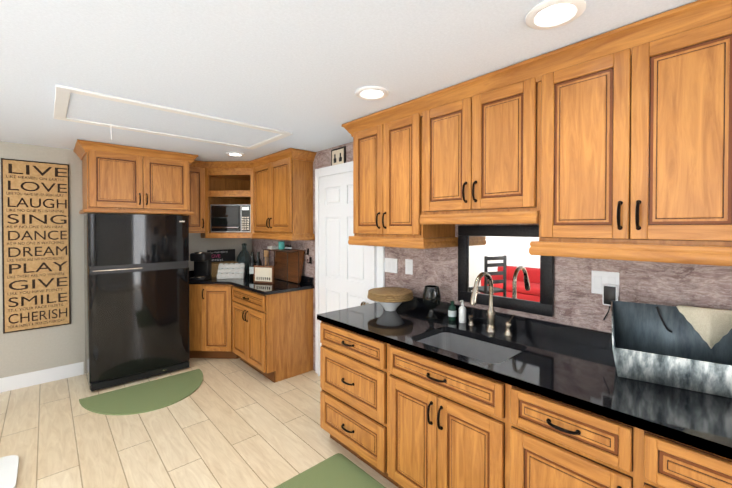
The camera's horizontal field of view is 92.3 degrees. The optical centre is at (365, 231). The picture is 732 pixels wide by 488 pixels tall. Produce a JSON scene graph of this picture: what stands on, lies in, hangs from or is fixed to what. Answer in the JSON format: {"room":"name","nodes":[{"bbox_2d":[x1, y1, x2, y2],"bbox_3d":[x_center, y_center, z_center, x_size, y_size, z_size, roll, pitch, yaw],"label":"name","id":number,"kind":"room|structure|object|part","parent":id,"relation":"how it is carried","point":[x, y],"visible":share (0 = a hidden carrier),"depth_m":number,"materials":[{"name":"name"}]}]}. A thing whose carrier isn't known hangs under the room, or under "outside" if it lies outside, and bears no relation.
{"room":"kitchen","nodes":[
{"label":"kitchen","id":0,"kind":"room"},
{"bbox_2d":[0,141,251,392],"bbox_3d":[-3.588,0.329,3.086,5.550,2.310,0.100,-1,1,-42],"label":"wall","id":1,"kind":"structure","parent":0,"point":[26,351],"depth_m":3.54,"materials":[{"name":"beige paint"}]},
{"bbox_2d":[1,158,70,333],"bbox_3d":[-3.163,0.130,3.387,0.477,1.610,0.020,-1,1,-42],"label":"wall sign","id":2,"kind":"object","parent":1,"relation":"attached to","point":[18,166],"visible":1,"depth_m":3.37,"materials":[{"name":"brown"}]},
{"bbox_2d":[6,175,56,180],"bbox_3d":[-3.161,-0.512,3.367,0.398,0.025,0.002,-1,1,-42],"label":"sign","id":3,"kind":"object","parent":2,"relation":"attached to","point":[31,177],"visible":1,"depth_m":3.34,"materials":[{"name":"brown paint"}]},
{"bbox_2d":[6,192,62,196],"bbox_3d":[-3.161,-0.357,3.369,0.400,0.025,0.002,-1,1,-42],"label":"sign","id":4,"kind":"object","parent":2,"relation":"attached to","point":[31,194],"visible":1,"depth_m":3.35,"materials":[{"name":"brown paint"}]},
{"bbox_2d":[7,226,61,227],"bbox_3d":[-3.162,-0.047,3.372,0.400,0.025,0.002,-1,1,-42],"label":"sign","id":5,"kind":"object","parent":2,"relation":"attached to","point":[33,227],"visible":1,"depth_m":3.34,"materials":[{"name":"brown paint"}]},
{"bbox_2d":[7,257,61,261],"bbox_3d":[-3.161,0.263,3.377,0.400,0.025,0.002,-1,1,-42],"label":"sign","id":6,"kind":"object","parent":2,"relation":"attached to","point":[54,258],"visible":1,"depth_m":3.38,"materials":[{"name":"brown paint"}]},
{"bbox_2d":[7,241,63,244],"bbox_3d":[-3.162,0.108,3.373,0.400,0.025,0.002,-1,1,-42],"label":"sign","id":7,"kind":"object","parent":2,"relation":"attached to","point":[58,242],"visible":1,"depth_m":3.43,"materials":[{"name":"brown paint"}]},
{"bbox_2d":[7,272,63,278],"bbox_3d":[-3.160,0.418,3.379,0.400,0.025,0.002,-1,1,-42],"label":"sign","id":8,"kind":"object","parent":2,"relation":"attached to","point":[36,275],"visible":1,"depth_m":3.38,"materials":[{"name":"brown paint"}]},
{"bbox_2d":[8,303,62,311],"bbox_3d":[-3.166,0.728,3.378,0.389,0.025,0.002,-1,1,-42],"label":"sign","id":9,"kind":"object","parent":2,"relation":"attached to","point":[36,307],"visible":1,"depth_m":3.38,"materials":[{"name":"brown paint"}]},
{"bbox_2d":[10,288,61,294],"bbox_3d":[-3.164,0.573,3.377,0.388,0.025,0.002,-1,1,-42],"label":"sign","id":10,"kind":"object","parent":2,"relation":"attached to","point":[34,291],"visible":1,"depth_m":3.36,"materials":[{"name":"brown paint"}]},
{"bbox_2d":[9,209,63,212],"bbox_3d":[-3.160,-0.202,3.371,0.400,0.025,0.002,-1,1,-42],"label":"sign","id":11,"kind":"object","parent":2,"relation":"attached to","point":[34,210],"visible":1,"depth_m":3.36,"materials":[{"name":"brown paint"}]},
{"bbox_2d":[9,319,63,327],"bbox_3d":[-3.162,0.883,3.383,0.400,0.025,0.002,-1,1,-42],"label":"sign","id":12,"kind":"object","parent":2,"relation":"attached to","point":[54,321],"visible":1,"depth_m":3.39,"materials":[{"name":"brown paint"}]},
{"bbox_2d":[7,214,66,223],"bbox_3d":[-3.151,-0.121,3.381,0.415,0.090,0.002,-1,1,-42],"label":"sign","id":13,"kind":"object","parent":2,"relation":"attached to","point":[30,219],"visible":1,"depth_m":3.35,"materials":[{"name":"brown paint"}]},
{"bbox_2d":[8,163,66,176],"bbox_3d":[-3.143,-0.586,3.382,0.415,0.090,0.002,-1,1,-42],"label":"sign","id":14,"kind":"object","parent":2,"relation":"attached to","point":[28,170],"visible":1,"depth_m":3.38,"materials":[{"name":"brown paint"}]},
{"bbox_2d":[8,180,66,192],"bbox_3d":[-3.147,-0.431,3.381,0.415,0.090,0.002,-1,1,-42],"label":"sign","id":15,"kind":"object","parent":2,"relation":"attached to","point":[37,188],"visible":1,"depth_m":3.38,"materials":[{"name":"brown paint"}]},
{"bbox_2d":[8,197,66,207],"bbox_3d":[-3.149,-0.276,3.380,0.415,0.090,0.002,-1,1,-42],"label":"sign","id":16,"kind":"object","parent":2,"relation":"attached to","point":[65,203],"visible":1,"depth_m":3.38,"materials":[{"name":"brown paint"}]},
{"bbox_2d":[8,231,66,239],"bbox_3d":[-3.149,0.034,3.384,0.415,0.090,0.002,-1,1,-42],"label":"sign","id":17,"kind":"object","parent":2,"relation":"attached to","point":[44,237],"visible":1,"depth_m":3.37,"materials":[{"name":"brown paint"}]},
{"bbox_2d":[8,246,66,256],"bbox_3d":[-3.149,0.188,3.386,0.415,0.090,0.002,-1,1,-42],"label":"sign","id":18,"kind":"object","parent":2,"relation":"attached to","point":[36,251],"visible":1,"depth_m":3.37,"materials":[{"name":"brown paint"}]},
{"bbox_2d":[8,292,66,306],"bbox_3d":[-3.151,0.654,3.390,0.415,0.090,0.002,-1,1,-42],"label":"sign","id":19,"kind":"object","parent":2,"relation":"attached to","point":[35,297],"visible":1,"depth_m":3.38,"materials":[{"name":"brown paint"}]},
{"bbox_2d":[8,308,66,323],"bbox_3d":[-3.153,0.809,3.391,0.415,0.090,0.002,-1,1,-42],"label":"sign","id":20,"kind":"object","parent":2,"relation":"attached to","point":[21,317],"visible":1,"depth_m":3.37,"materials":[{"name":"brown paint"}]},
{"bbox_2d":[9,261,67,273],"bbox_3d":[-3.147,0.343,3.390,0.415,0.090,0.002,-1,1,-42],"label":"sign","id":21,"kind":"object","parent":2,"relation":"attached to","point":[37,270],"visible":1,"depth_m":3.38,"materials":[{"name":"brown paint"}]},
{"bbox_2d":[9,277,67,289],"bbox_3d":[-3.149,0.499,3.390,0.415,0.090,0.002,-1,1,-42],"label":"sign","id":22,"kind":"object","parent":2,"relation":"attached to","point":[33,284],"visible":1,"depth_m":3.37,"materials":[{"name":"brown paint"}]},
{"bbox_2d":[0,362,83,392],"bbox_3d":[-4.225,1.424,2.461,3.513,0.133,0.014,-1,1,-42],"label":"baseboard","id":23,"kind":"structure","parent":1,"relation":"attached to","point":[14,382],"depth_m":3.41,"materials":[{"name":"white wood"}]},
{"bbox_2d":[73,139,197,214],"bbox_3d":[-2.393,-0.506,3.694,1.016,0.645,0.591,-1,1,-42],"label":"upper cabinet","id":24,"kind":"object","parent":1,"relation":"attached to","point":[123,179],"visible":1,"depth_m":3.47,"materials":[{"name":"brown wood"}]},
{"bbox_2d":[189,270,193,277],"bbox_3d":[-1.914,0.515,4.529,0.932,0.082,0.020,-1,1,-42],"label":"backsplash","id":25,"kind":"structure","parent":1,"relation":"attached to","point":[191,273],"depth_m":4.31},
{"bbox_2d":[177,160,212,235],"bbox_3d":[-2.072,-0.403,4.228,0.312,0.835,0.236,-1,1,-42],"label":"upper cabinet","id":26,"kind":"object","parent":1,"relation":"attached to","point":[201,172],"depth_m":4.19,"materials":[{"name":"brown wood"}]},
{"bbox_2d":[0,358,397,487],"bbox_3d":[-1.114,1.547,0.384,5.550,0.060,7.450,-1,1,-42],"label":"floor","id":27,"kind":"structure","parent":0,"point":[233,423],"depth_m":2.56,"materials":[{"name":"beige tile"}]},
{"bbox_2d":[0,455,18,487],"bbox_3d":[-2.315,1.481,2.008,0.462,0.029,0.470,-1,1,-42],"label":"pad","id":28,"kind":"object","parent":27,"relation":"on","point":[9,465],"visible":1,"depth_m":2.15,"materials":[{"name":"white"}]},
{"bbox_2d":[84,214,189,390],"bbox_3d":[-2.387,0.652,3.687,0.855,1.647,0.585,-1,1,-42],"label":"fridge","id":29,"kind":"object","parent":27,"relation":"on","point":[136,283],"visible":1,"depth_m":3.43,"materials":[{"name":"black metal"}]},
{"bbox_2d":[79,369,202,414],"bbox_3d":[-1.938,1.476,3.189,1.000,0.010,0.640,-1,1,-42],"label":"area rug","id":30,"kind":"object","parent":27,"relation":"on","point":[153,395],"visible":1,"depth_m":3.14,"materials":[{"name":"green fabric"}]},
{"bbox_2d":[189,286,228,358],"bbox_3d":[-1.661,1.031,4.261,0.926,0.872,0.766,-1,1,-42],"label":"base cabinet","id":31,"kind":"object","parent":27,"relation":"on","point":[208,317],"depth_m":3.98,"materials":[{"name":"brown wood"}]},
{"bbox_2d":[229,286,314,382],"bbox_3d":[-1.072,1.036,3.859,0.596,0.872,0.862,-1,1,-42],"label":"base cabinet","id":32,"kind":"object","parent":27,"relation":"on","point":[265,330],"depth_m":3.57,"materials":[{"name":"brown wood"}]},
{"bbox_2d":[189,274,312,301],"bbox_3d":[-1.408,0.580,3.964,0.944,0.035,1.538,-1,1,-42],"label":"countertop","id":33,"kind":"structure","parent":32,"relation":"on","point":[228,290],"depth_m":3.91,"materials":[{"name":"black stone"}]},
{"bbox_2d":[189,252,211,280],"bbox_3d":[-1.939,0.397,4.123,0.176,0.326,0.230,0,1,-2],"label":"coffee maker","id":34,"kind":"object","parent":33,"relation":"on","point":[202,267],"visible":1,"depth_m":4.13,"materials":[{"name":"black plastic"}]},
{"bbox_2d":[211,261,237,276],"bbox_3d":[-1.836,0.470,4.454,0.351,0.172,0.196,-1,1,-42],"label":"wicker basket","id":35,"kind":"object","parent":33,"relation":"on","point":[214,269],"visible":0.19,"depth_m":4.33,"materials":[{"name":"brown wicker"}]},
{"bbox_2d":[207,249,234,261],"bbox_3d":[-1.857,0.306,4.520,0.350,0.153,0.023,-1,1,-42],"label":"sign board","id":36,"kind":"object","parent":35,"relation":"on","point":[223,255],"visible":1,"depth_m":4.52,"materials":[{"name":"black"}]},
{"bbox_2d":[217,263,244,278],"bbox_3d":[-1.635,0.472,4.271,0.300,0.171,0.200,0,1,-14],"label":"organizer","id":37,"kind":"object","parent":33,"relation":"on","point":[231,271],"visible":1,"depth_m":4.22,"materials":[{"name":"white wood"}]},
{"bbox_2d":[237,243,250,273],"bbox_3d":[-1.601,0.353,4.625,0.194,0.400,0.194,-1,1,-42],"label":"bottle","id":38,"kind":"object","parent":33,"relation":"on","point":[244,256],"visible":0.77,"depth_m":4.56,"materials":[{"name":"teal glass"}]},
{"bbox_2d":[249,252,254,278],"bbox_3d":[-1.361,0.400,4.222,0.075,0.317,0.075,-1,1,-42],"label":"wine bottle","id":39,"kind":"object","parent":33,"relation":"on","point":[251,268],"visible":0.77,"depth_m":4.19,"materials":[{"name":"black glass"}]},
{"bbox_2d":[255,252,261,264],"bbox_3d":[-1.285,0.400,4.197,0.075,0.317,0.075,-1,1,-42],"label":"wine bottle","id":40,"kind":"object","parent":33,"relation":"on","point":[258,262],"visible":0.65,"depth_m":4.18,"materials":[{"name":"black glass"}]},
{"bbox_2d":[254,265,274,283],"bbox_3d":[-1.124,0.468,3.870,0.260,0.190,0.028,0,1,20],"label":"framed sign","id":41,"kind":"object","parent":33,"relation":"on","point":[264,274],"visible":1,"depth_m":3.85,"materials":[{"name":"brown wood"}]},
{"bbox_2d":[264,250,268,265],"bbox_3d":[-1.182,0.388,4.195,0.094,0.341,0.094,-1,1,-42],"label":"utensil crock","id":42,"kind":"object","parent":33,"relation":"on","point":[266,253],"visible":0.25,"depth_m":4.18,"materials":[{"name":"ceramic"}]},
{"bbox_2d":[263,249,298,285],"bbox_3d":[-0.950,0.381,3.906,0.143,0.362,0.547,-1,1,-42],"label":"shelf","id":43,"kind":"object","parent":33,"relation":"on","point":[282,250],"visible":0.77,"depth_m":3.75,"materials":[{"name":"black"}]},
{"bbox_2d":[267,246,277,248],"bbox_3d":[-1.069,0.181,4.046,0.090,0.034,0.110,-1,1,-42],"label":"tray","id":44,"kind":"object","parent":43,"relation":"on","point":[272,247],"visible":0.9,"depth_m":4.02,"materials":[{"name":"white ceramic"}]},
{"bbox_2d":[278,241,284,248],"bbox_3d":[-0.948,0.155,3.980,0.072,0.088,0.101,-1,1,-42],"label":"mug","id":45,"kind":"object","parent":43,"relation":"on","point":[281,244],"visible":1,"depth_m":3.96,"materials":[{"name":"teal ceramic"}]},
{"bbox_2d":[275,249,303,282],"bbox_3d":[-0.896,0.376,4.023,0.076,0.359,0.600,-1,1,-42],"label":"bread box","id":46,"kind":"object","parent":33,"relation":"on","point":[281,265],"visible":0.77,"depth_m":3.97,"materials":[{"name":"brown wood"}]},
{"bbox_2d":[274,453,385,487],"bbox_3d":[0.073,1.494,1.708,0.510,0.011,1.310,-1,1,-42],"label":"area rug","id":47,"kind":"object","parent":27,"relation":"on","point":[338,470],"visible":0.91,"depth_m":2.12,"materials":[{"name":"green fabric"}]},
{"bbox_2d":[320,320,396,485],"bbox_3d":[0.167,1.054,2.434,0.683,0.872,0.733,-1,1,-42],"label":"base cabinet","id":48,"kind":"object","parent":27,"relation":"on","point":[358,371],"depth_m":2.15,"materials":[{"name":"brown wood"}]},
{"bbox_2d":[317,302,731,455],"bbox_3d":[0.957,0.610,1.555,0.690,0.035,3.112,-1,1,-42],"label":"countertop","id":49,"kind":"structure","parent":48,"relation":"on","point":[585,375],"depth_m":1.55,"materials":[{"name":"black stone"}]},
{"bbox_2d":[367,287,412,310],"bbox_3d":[0.180,0.506,2.596,0.340,0.144,0.340,-1,1,-42],"label":"cake stand","id":50,"kind":"object","parent":49,"relation":"on","point":[390,298],"visible":1,"depth_m":2.51,"materials":[{"name":"brown wood"}]},
{"bbox_2d":[422,285,440,319],"bbox_3d":[0.441,0.474,2.361,0.124,0.215,0.124,-1,1,-42],"label":"goblet","id":51,"kind":"object","parent":49,"relation":"on","point":[431,297],"visible":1,"depth_m":2.32,"materials":[{"name":"black glass"}]},
{"bbox_2d":[448,301,455,320],"bbox_3d":[0.570,0.518,2.324,0.053,0.127,0.053,-1,1,-42],"label":"bottle","id":52,"kind":"object","parent":49,"relation":"on","point":[452,312],"visible":1,"depth_m":2.30,"materials":[{"name":"green glass"}]},
{"bbox_2d":[459,300,465,322],"bbox_3d":[0.617,0.510,2.258,0.055,0.146,0.046,-1,1,-42],"label":"bottle","id":53,"kind":"object","parent":49,"relation":"on","point":[462,313],"visible":1,"depth_m":2.24,"materials":[{"name":"white plastic"}]},
{"bbox_2d":[418,332,521,363],"bbox_3d":[0.535,0.719,1.875,0.400,0.190,0.560,-1,1,-42],"label":"sink","id":54,"kind":"object","parent":49,"relation":"in","point":[482,349],"depth_m":2.05,"materials":[{"name":"silver metal"}]},
{"bbox_2d":[468,272,515,335],"bbox_3d":[0.669,0.407,2.020,0.270,0.357,0.319,-1,1,-42],"label":"faucet","id":55,"kind":"object","parent":49,"relation":"on","point":[473,329],"depth_m":2.05,"materials":[{"name":"silver metal"}]},
{"bbox_2d":[611,300,731,397],"bbox_3d":[1.303,0.453,1.342,0.600,0.280,0.283,0,1,34],"label":"caddy","id":56,"kind":"object","parent":49,"relation":"on","point":[685,347],"visible":1,"depth_m":1.42,"materials":[{"name":"silver metal"}]},
{"bbox_3d":[1.265,0.372,1.494,0.023,0.105,0.055,-1,1,-42],"label":"caddy chain","id":57,"kind":"part","parent":56,"relation":"part of","materials":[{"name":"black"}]},
{"bbox_2d":[397,344,484,423],"bbox_3d":[0.532,0.720,1.837,0.426,0.190,0.584,-1,1,-42],"label":"drawer","id":58,"kind":"object","parent":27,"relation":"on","point":[460,389],"depth_m":1.70,"materials":[{"name":"brown wood"}]},
{"bbox_2d":[397,384,524,487],"bbox_3d":[0.624,1.167,1.932,0.683,0.658,0.773,-1,1,-42],"label":"base cabinet","id":59,"kind":"object","parent":27,"relation":"on","point":[411,396],"depth_m":1.68,"materials":[{"name":"brown wood"}]},
{"bbox_2d":[485,376,604,487],"bbox_3d":[0.983,1.065,1.536,0.683,0.872,0.586,-1,1,-42],"label":"base cabinet","id":60,"kind":"object","parent":27,"relation":"on","point":[565,442],"depth_m":1.34,"materials":[{"name":"brown wood"}]},
{"bbox_2d":[605,416,731,487],"bbox_3d":[1.367,1.070,1.115,0.683,0.872,0.846,-1,1,-42],"label":"base cabinet","id":61,"kind":"object","parent":27,"relation":"on","point":[636,456],"depth_m":1.11,"materials":[{"name":"brown wood"}]},
{"bbox_2d":[209,200,248,235],"bbox_3d":[-1.606,-0.163,4.415,0.617,0.338,0.551,-1,1,-42],"label":"microwave","id":62,"kind":"object","parent":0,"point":[224,217],"depth_m":4.24,"materials":[{"name":"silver metal"}]},
{"bbox_2d":[0,0,697,160],"bbox_3d":[-1.114,-0.823,0.354,5.550,0.060,7.450,-1,1,-42],"label":"ceiling","id":63,"kind":"structure","parent":0,"point":[302,71],"depth_m":1.60,"materials":[{"name":"white paint"}]},
{"bbox_2d":[53,84,292,149],"bbox_3d":[-1.414,-0.756,2.713,1.480,0.129,0.780,-1,1,-42],"label":"attic hatch","id":64,"kind":"structure","parent":63,"relation":"attached to","point":[96,108],"depth_m":2.57,"materials":[{"name":"white"}]},
{"bbox_2d":[225,152,244,156],"bbox_3d":[-1.400,-0.828,3.766,0.196,0.012,0.196,-1,1,-42],"label":"recessed light","id":65,"kind":"object","parent":63,"relation":"in","point":[236,154],"visible":1,"depth_m":3.75,"materials":[{"name":"white"}]},
{"bbox_2d":[355,86,388,99],"bbox_3d":[0.035,-0.807,2.056,0.196,0.012,0.196,-1,1,-42],"label":"recessed light","id":66,"kind":"object","parent":63,"relation":"in","point":[371,93],"visible":1,"depth_m":2.04,"materials":[{"name":"white plastic"}]},
{"bbox_2d":[525,0,585,29],"bbox_3d":[0.692,-0.798,1.289,0.196,0.012,0.196,-1,1,-42],"label":"recessed light","id":67,"kind":"object","parent":63,"relation":"in","point":[547,14],"visible":1,"depth_m":1.28,"materials":[{"name":"white plastic"}]},
{"bbox_2d":[252,142,731,370],"bbox_3d":[0.935,0.340,2.166,0.100,2.310,7.350,-1,1,-42],"label":"wall","id":68,"kind":"structure","parent":0,"point":[577,303],"depth_m":1.88,"materials":[{"name":"stone"}]},
{"bbox_2d":[249,148,314,235],"bbox_3d":[-0.980,-0.399,3.973,0.282,0.835,0.932,-1,1,-42],"label":"upper cabinet","id":69,"kind":"object","parent":68,"relation":"attached to","point":[270,196],"depth_m":3.71,"materials":[{"name":"brown wood"}]},
{"bbox_2d":[289,275,312,285],"bbox_3d":[-1.065,0.518,4.273,0.020,0.082,1.498,-1,1,-42],"label":"backsplash","id":70,"kind":"structure","parent":68,"relation":"attached to","point":[308,281],"depth_m":3.78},
{"bbox_2d":[331,146,345,165],"bbox_3d":[-0.266,-0.715,3.382,0.018,0.180,0.215,-1,1,-42],"label":"picture","id":71,"kind":"object","parent":68,"relation":"attached to","point":[338,155],"visible":0.96,"depth_m":3.37,"materials":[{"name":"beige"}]},
{"bbox_2d":[319,171,372,374],"bbox_3d":[-0.221,0.461,3.272,0.106,2.020,0.810,-1,1,-42],"label":"door","id":72,"kind":"structure","parent":68,"relation":"in","point":[345,274],"depth_m":3.34,"materials":[{"name":"white wood"}]},
{"bbox_2d":[315,161,384,375],"bbox_3d":[-0.195,0.417,3.296,0.046,2.126,1.004,-1,1,-42],"label":"door frame","id":73,"kind":"structure","parent":68,"relation":"attached to","point":[378,267],"depth_m":3.57,"materials":[{"name":"white wood"}]},
{"bbox_2d":[384,258,396,272],"bbox_3d":[0.196,0.276,2.893,0.009,0.118,0.165,-1,1,-42],"label":"switch plate","id":74,"kind":"object","parent":68,"relation":"attached to","point":[390,265],"visible":0.9,"depth_m":2.88,"materials":[{"name":"white plastic"}]},
{"bbox_2d":[350,96,465,239],"bbox_3d":[0.278,-0.382,2.520,0.379,0.835,0.730,-1,1,-42],"label":"upper cabinet","id":75,"kind":"object","parent":68,"relation":"attached to","point":[391,150],"depth_m":2.34,"materials":[{"name":"brown wood"}]},
{"bbox_2d":[405,259,412,274],"bbox_3d":[0.334,0.273,2.741,0.009,0.118,0.075,-1,1,-42],"label":"electrical outlet plate","id":76,"kind":"object","parent":68,"relation":"attached to","point":[408,266],"visible":1,"depth_m":2.73,"materials":[{"name":"white plastic"}]},
{"bbox_2d":[430,60,541,219],"bbox_3d":[0.713,-0.448,2.042,0.379,0.690,0.700,-1,1,-42],"label":"upper cabinet","id":77,"kind":"object","parent":68,"relation":"attached to","point":[484,132],"depth_m":1.84,"materials":[{"name":"brown wood"}]},
{"bbox_2d":[458,225,553,316],"bbox_3d":[0.836,0.215,2.173,0.030,0.509,0.605,-1,1,-42],"label":"mirror","id":78,"kind":"object","parent":68,"relation":"attached to","point":[515,269],"visible":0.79,"depth_m":2.14,"materials":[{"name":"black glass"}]},
{"bbox_2d":[401,296,611,347],"bbox_3d":[1.204,0.549,1.780,0.020,0.082,3.112,-1,1,-42],"label":"backsplash","id":79,"kind":"structure","parent":68,"relation":"attached to","point":[599,339],"depth_m":2.02,"materials":[{"name":"black stone"}]},
{"bbox_2d":[591,270,618,319],"bbox_3d":[1.199,0.323,1.771,0.036,0.245,0.120,-1,1,-42],"label":"electrical outlet plate","id":80,"kind":"object","parent":68,"relation":"attached to","point":[605,284],"visible":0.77,"depth_m":1.76,"materials":[{"name":"white plastic"}]},
{"bbox_2d":[518,0,729,251],"bbox_3d":[1.187,-0.369,1.522,0.379,0.835,0.850,-1,1,-42],"label":"upper cabinet","id":81,"kind":"object","parent":68,"relation":"attached to","point":[615,144],"depth_m":1.37,"materials":[{"name":"brown wood"}]},
{"bbox_2d":[726,0,731,251],"bbox_3d":[1.642,-0.363,1.023,0.379,0.835,0.780,-1,1,-42],"label":"upper cabinet","id":82,"kind":"object","parent":68,"relation":"attached to","point":[728,90],"depth_m":1.20,"materials":[{"name":"brown wood"}]}
]}

